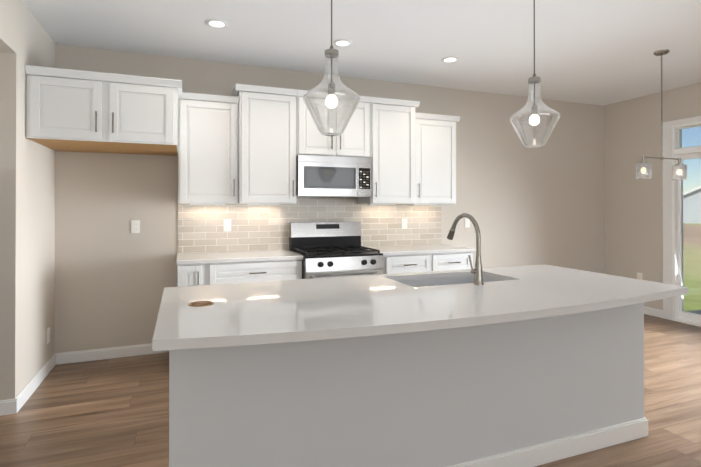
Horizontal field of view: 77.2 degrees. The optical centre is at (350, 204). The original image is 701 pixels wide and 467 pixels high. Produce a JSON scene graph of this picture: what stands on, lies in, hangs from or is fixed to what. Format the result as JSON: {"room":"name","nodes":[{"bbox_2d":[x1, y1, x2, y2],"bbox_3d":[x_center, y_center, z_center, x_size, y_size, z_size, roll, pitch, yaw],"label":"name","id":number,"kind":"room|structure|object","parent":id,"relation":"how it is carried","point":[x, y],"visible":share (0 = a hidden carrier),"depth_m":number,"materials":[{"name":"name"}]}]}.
{"room":"kitchen","nodes":[
{"label":"kitchen","id":0,"kind":"room"},
{"bbox_2d":[0,0,55,399],"bbox_3d":[-1.201,-0.028,0.075,0.150,2.755,7.850,0,0,-21],"label":"wall","id":1,"kind":"structure","parent":0,"point":[27,243],"depth_m":3.00,"materials":[{"name":"beige paint"}]},
{"bbox_2d":[12,353,56,413],"bbox_3d":[-2.354,1.318,3.303,0.014,0.095,0.944,0,0,-21],"label":"baseboard","id":2,"kind":"structure","parent":1,"relation":"attached to","point":[12,406],"depth_m":3.19,"materials":[{"name":"white wood"}]},
{"bbox_2d":[47,327,49,343],"bbox_3d":[-2.460,1.067,3.576,0.009,0.120,0.075,0,0,-21],"label":"outlet","id":3,"kind":"object","parent":1,"relation":"attached to","point":[48,335],"visible":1,"depth_m":3.57,"materials":[{"name":"white plastic"}]},
{"bbox_2d":[54,44,603,352],"bbox_3d":[-0.416,0.045,4.660,8.660,2.855,0.150,0,0,-21],"label":"wall","id":4,"kind":"structure","parent":0,"point":[519,202],"depth_m":4.35,"materials":[{"name":"beige paint"}]},
{"bbox_2d":[25,65,181,155],"bbox_3d":[-1.913,-0.712,3.569,1.014,0.502,0.818,0,0,-21],"label":"upper cabinet","id":5,"kind":"object","parent":4,"relation":"attached to","point":[69,110],"visible":1,"depth_m":3.23,"materials":[{"name":"white wood"}]},
{"bbox_2d":[57,344,168,364],"bbox_3d":[-2.075,1.321,3.928,0.982,0.095,0.016,0,0,-21],"label":"baseboard","id":6,"kind":"structure","parent":4,"relation":"attached to","point":[144,349],"depth_m":3.89,"materials":[{"name":"white wood"}]},
{"bbox_2d":[131,220,139,232],"bbox_3d":[-1.951,0.199,3.985,0.070,0.115,0.010,0,0,-21],"label":"outlet","id":7,"kind":"object","parent":4,"relation":"attached to","point":[135,226],"visible":1,"depth_m":3.98,"materials":[{"name":"white plastic"}]},
{"bbox_2d":[178,92,238,203],"bbox_3d":[-1.310,-0.496,4.040,0.514,0.970,0.368,0,0,-21],"label":"upper cabinet","id":8,"kind":"object","parent":4,"relation":"attached to","point":[207,148],"visible":0.88,"depth_m":3.90,"materials":[{"name":"white wood"}]},
{"bbox_2d":[190,204,224,204],"bbox_3d":[-1.338,-0.004,4.119,0.310,0.012,0.040,0,0,-21],"label":"under-cabinet light","id":9,"kind":"object","parent":8,"relation":"attached to","point":[207,204],"visible":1,"depth_m":4.10,"materials":[{"name":"white"}]},
{"bbox_2d":[231,83,296,203],"bbox_3d":[-0.829,-0.547,4.196,0.563,1.075,0.422,0,0,-21],"label":"upper cabinet","id":10,"kind":"object","parent":4,"relation":"attached to","point":[266,144],"visible":1,"depth_m":4.04,"materials":[{"name":"white wood"}]},
{"bbox_2d":[247,204,279,204],"bbox_3d":[-0.853,-0.003,4.305,0.310,0.012,0.040,0,0,-21],"label":"under-cabinet light","id":11,"kind":"object","parent":10,"relation":"attached to","point":[263,204],"visible":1,"depth_m":4.29,"materials":[{"name":"white"}]},
{"bbox_2d":[178,197,441,252],"bbox_3d":[-0.277,0.346,4.627,2.873,0.852,0.008,0,0,-21],"label":"tile backsplash","id":12,"kind":"structure","parent":4,"relation":"attached to","point":[253,228],"depth_m":4.48,"materials":[{"name":"beige tile"}]},
{"bbox_2d":[224,219,230,230],"bbox_3d":[-1.197,0.201,4.265,0.070,0.115,0.010,0,0,-21],"label":"outlet","id":13,"kind":"object","parent":12,"relation":"attached to","point":[227,224],"visible":1,"depth_m":4.26,"materials":[{"name":"white plastic"}]},
{"bbox_2d":[402,219,406,228],"bbox_3d":[0.610,0.214,4.958,0.070,0.115,0.010,0,0,-21],"label":"outlet","id":14,"kind":"object","parent":12,"relation":"attached to","point":[404,223],"visible":1,"depth_m":4.96,"materials":[{"name":"white plastic"}]},
{"bbox_2d":[296,89,371,157],"bbox_3d":[-0.210,-0.777,4.434,0.758,0.613,0.422,0,0,-21],"label":"upper cabinet","id":15,"kind":"object","parent":4,"relation":"attached to","point":[352,139],"visible":0.71,"depth_m":4.26,"materials":[{"name":"white wood"}]},
{"bbox_2d":[296,155,370,196],"bbox_3d":[-0.213,-0.275,4.439,0.752,0.388,0.408,0,0,-21],"label":"over-the-range microwave","id":16,"kind":"object","parent":15,"relation":"attached to","point":[326,176],"visible":1,"depth_m":4.24,"materials":[{"name":"silver metal"}]},
{"bbox_2d":[357,97,419,203],"bbox_3d":[0.404,-0.545,4.669,0.553,1.075,0.422,0,0,-21],"label":"upper cabinet","id":17,"kind":"object","parent":4,"relation":"attached to","point":[392,139],"visible":0.9,"depth_m":4.50,"materials":[{"name":"white wood"}]},
{"bbox_2d":[415,112,460,203],"bbox_3d":[0.889,-0.491,4.884,0.574,0.970,0.368,0,0,-21],"label":"upper cabinet","id":18,"kind":"object","parent":4,"relation":"attached to","point":[435,158],"visible":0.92,"depth_m":4.74,"materials":[{"name":"white wood"}]},
{"bbox_2d":[465,218,469,227],"bbox_3d":[1.405,0.216,5.271,0.075,0.115,0.010,0,0,-21],"label":"switch plate","id":19,"kind":"object","parent":4,"relation":"attached to","point":[467,222],"visible":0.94,"depth_m":5.26,"materials":[{"name":"white plastic"}]},
{"bbox_2d":[0,314,700,466],"bbox_3d":[1.016,1.403,0.918,8.360,0.100,7.850,0,0,-21],"label":"floor","id":20,"kind":"structure","parent":0,"point":[113,412],"depth_m":2.83,"materials":[{"name":"brown wood"}]},
{"bbox_2d":[177,260,301,286],"bbox_3d":[-1.012,0.930,3.994,1.044,0.879,0.634,0,0,-21],"label":"base cabinet","id":21,"kind":"object","parent":20,"relation":"on","point":[217,273],"visible":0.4,"depth_m":3.72,"materials":[{"name":"white wood"}]},
{"bbox_2d":[177,249,302,264],"bbox_3d":[-1.020,0.472,4.007,1.051,0.035,0.612,0,0,-21],"label":"countertop","id":22,"kind":"structure","parent":21,"relation":"on","point":[226,257],"depth_m":3.85,"materials":[{"name":"white stone"}]},
{"bbox_2d":[289,222,383,278],"bbox_3d":[-0.143,0.774,4.253,0.752,1.192,0.709,0,0,-21],"label":"gas range","id":23,"kind":"object","parent":20,"relation":"on","point":[330,249],"visible":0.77,"depth_m":4.20,"materials":[{"name":"silver metal"}]},
{"bbox_2d":[169,303,647,466],"bbox_3d":[0.388,0.922,2.486,2.625,0.879,0.792,0,0,-21],"label":"kitchen island","id":24,"kind":"object","parent":20,"relation":"on","point":[532,392],"visible":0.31,"depth_m":2.06,"materials":[{"name":"white paint"}]},
{"bbox_2d":[152,265,687,350],"bbox_3d":[0.434,0.463,2.311,2.648,0.035,1.125,0,0,-21],"label":"island countertop","id":25,"kind":"structure","parent":24,"relation":"on","point":[257,313],"depth_m":1.97,"materials":[{"name":"white stone"}]},
{"bbox_2d":[188,301,213,306],"bbox_3d":[-0.668,0.441,1.964,0.108,0.006,0.108,0,0,-21],"label":"grommet","id":26,"kind":"object","parent":25,"relation":"on","point":[200,303],"visible":1,"depth_m":1.95,"materials":[{"name":"brown wood"}]},
{"bbox_2d":[397,276,500,286],"bbox_3d":[0.615,0.592,2.680,0.766,0.218,0.426,0,0,-21],"label":"undermount sink","id":27,"kind":"object","parent":25,"relation":"in","point":[439,281],"depth_m":2.89,"materials":[{"name":"silver metal"}]},
{"bbox_2d":[447,213,483,284],"bbox_3d":[0.652,0.248,2.577,0.097,0.397,0.327,0,0,-21],"label":"faucet","id":28,"kind":"object","parent":25,"relation":"on","point":[477,270],"visible":0.98,"depth_m":2.45,"materials":[{"name":"silver metal"}]},
{"bbox_2d":[382,252,472,273],"bbox_3d":[0.681,0.933,4.644,1.059,0.879,0.634,0,0,-21],"label":"base cabinet","id":29,"kind":"object","parent":20,"relation":"on","point":[395,264],"visible":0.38,"depth_m":4.38,"materials":[{"name":"white wood"}]},
{"bbox_2d":[366,244,473,255],"bbox_3d":[0.682,0.475,4.660,1.069,0.035,0.612,0,0,-21],"label":"countertop","id":30,"kind":"structure","parent":29,"relation":"on","point":[413,249],"depth_m":4.49,"materials":[{"name":"white stone"}]},
{"bbox_2d":[22,0,700,105],"bbox_3d":[1.016,-1.452,0.933,8.660,0.100,8.150,0,0,-21],"label":"ceiling","id":31,"kind":"structure","parent":0,"point":[597,52],"depth_m":3.64,"materials":[{"name":"white paint"}]},
{"bbox_2d":[206,19,227,27],"bbox_3d":[-1.023,-1.386,3.358,0.164,0.007,0.164,0,0,-21],"label":"recessed light","id":32,"kind":"object","parent":31,"relation":"in","point":[216,23],"visible":1,"depth_m":3.35,"materials":[{"name":"white"}]},
{"bbox_2d":[303,0,359,135],"bbox_3d":[-0.092,-0.868,2.138,0.278,1.055,0.278,0,0,-21],"label":"pendant light","id":33,"kind":"object","parent":31,"relation":"hanging from","point":[331,85],"visible":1,"depth_m":2.11,"materials":[{"name":"clear glass"}]},
{"bbox_2d":[333,39,351,46],"bbox_3d":[-0.067,-1.383,3.757,0.164,0.007,0.164,0,0,-21],"label":"recessed light","id":34,"kind":"object","parent":31,"relation":"in","point":[341,42],"visible":0.96,"depth_m":3.73,"materials":[{"name":"white"}]},
{"bbox_2d":[441,56,458,62],"bbox_3d":[0.949,-1.381,4.179,0.164,0.007,0.164,0,0,-21],"label":"recessed light","id":35,"kind":"object","parent":31,"relation":"in","point":[450,59],"visible":0.96,"depth_m":4.16,"materials":[{"name":"white"}]},
{"bbox_2d":[509,0,560,147],"bbox_3d":[1.085,-0.866,2.589,0.278,1.055,0.278,0,0,-21],"label":"pendant light","id":36,"kind":"object","parent":31,"relation":"hanging from","point":[534,118],"visible":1,"depth_m":2.56,"materials":[{"name":"clear glass"}]},
{"bbox_2d":[636,49,687,179],"bbox_3d":[2.817,-0.808,3.971,0.596,1.155,0.120,0,0,-21],"label":"chandelier","id":37,"kind":"object","parent":31,"relation":"hanging from","point":[643,167],"visible":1,"depth_m":3.97,"materials":[{"name":"silver metal"}]},
{"bbox_2d":[604,82,700,309],"bbox_3d":[4.989,0.034,2.449,0.150,2.855,8.150,0,0,-21],"label":"wall","id":38,"kind":"structure","parent":0,"point":[633,226],"depth_m":5.64,"materials":[{"name":"beige paint"}]},
{"bbox_2d":[637,273,641,279],"bbox_3d":[3.692,0.927,5.604,0.009,0.115,0.070,0,0,-21],"label":"electrical outlet","id":39,"kind":"object","parent":38,"relation":"attached to","point":[639,275],"visible":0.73,"depth_m":5.60,"materials":[{"name":"white plastic"}]},
{"bbox_2d":[644,306,662,317],"bbox_3d":[3.656,1.330,5.690,0.014,0.095,0.790,0,0,-21],"label":"baseboard","id":40,"kind":"structure","parent":38,"relation":"attached to","point":[647,310],"depth_m":5.43,"materials":[{"name":"white wood"}]},
{"bbox_2d":[663,116,700,326],"bbox_3d":[4.215,0.184,4.400,0.138,2.375,2.030,0,0,-21],"label":"door frame","id":41,"kind":"structure","parent":38,"relation":"in","point":[673,237],"depth_m":5.20,"materials":[{"name":"white wood"}]},
{"label":"outside","id":42,"kind":"structure","parent":0,"visible":0},
{"bbox_2d":[683,223,700,313],"bbox_3d":[98.034,1.935,58.978,214.090,0.330,280.000,0,0,-21],"label":"ground","id":43,"kind":"structure","parent":42,"point":[688,278],"depth_m":11.96,"materials":[{"name":"plant"}]},
{"bbox_2d":[683,186,700,222],"bbox_3d":[40.843,-0.612,47.913,8.600,5.010,13.680,0,0,35],"label":"house","id":44,"kind":"structure","parent":43,"relation":"on","point":[695,209],"depth_m":44.36,"materials":[{"name":"white"}]}
]}

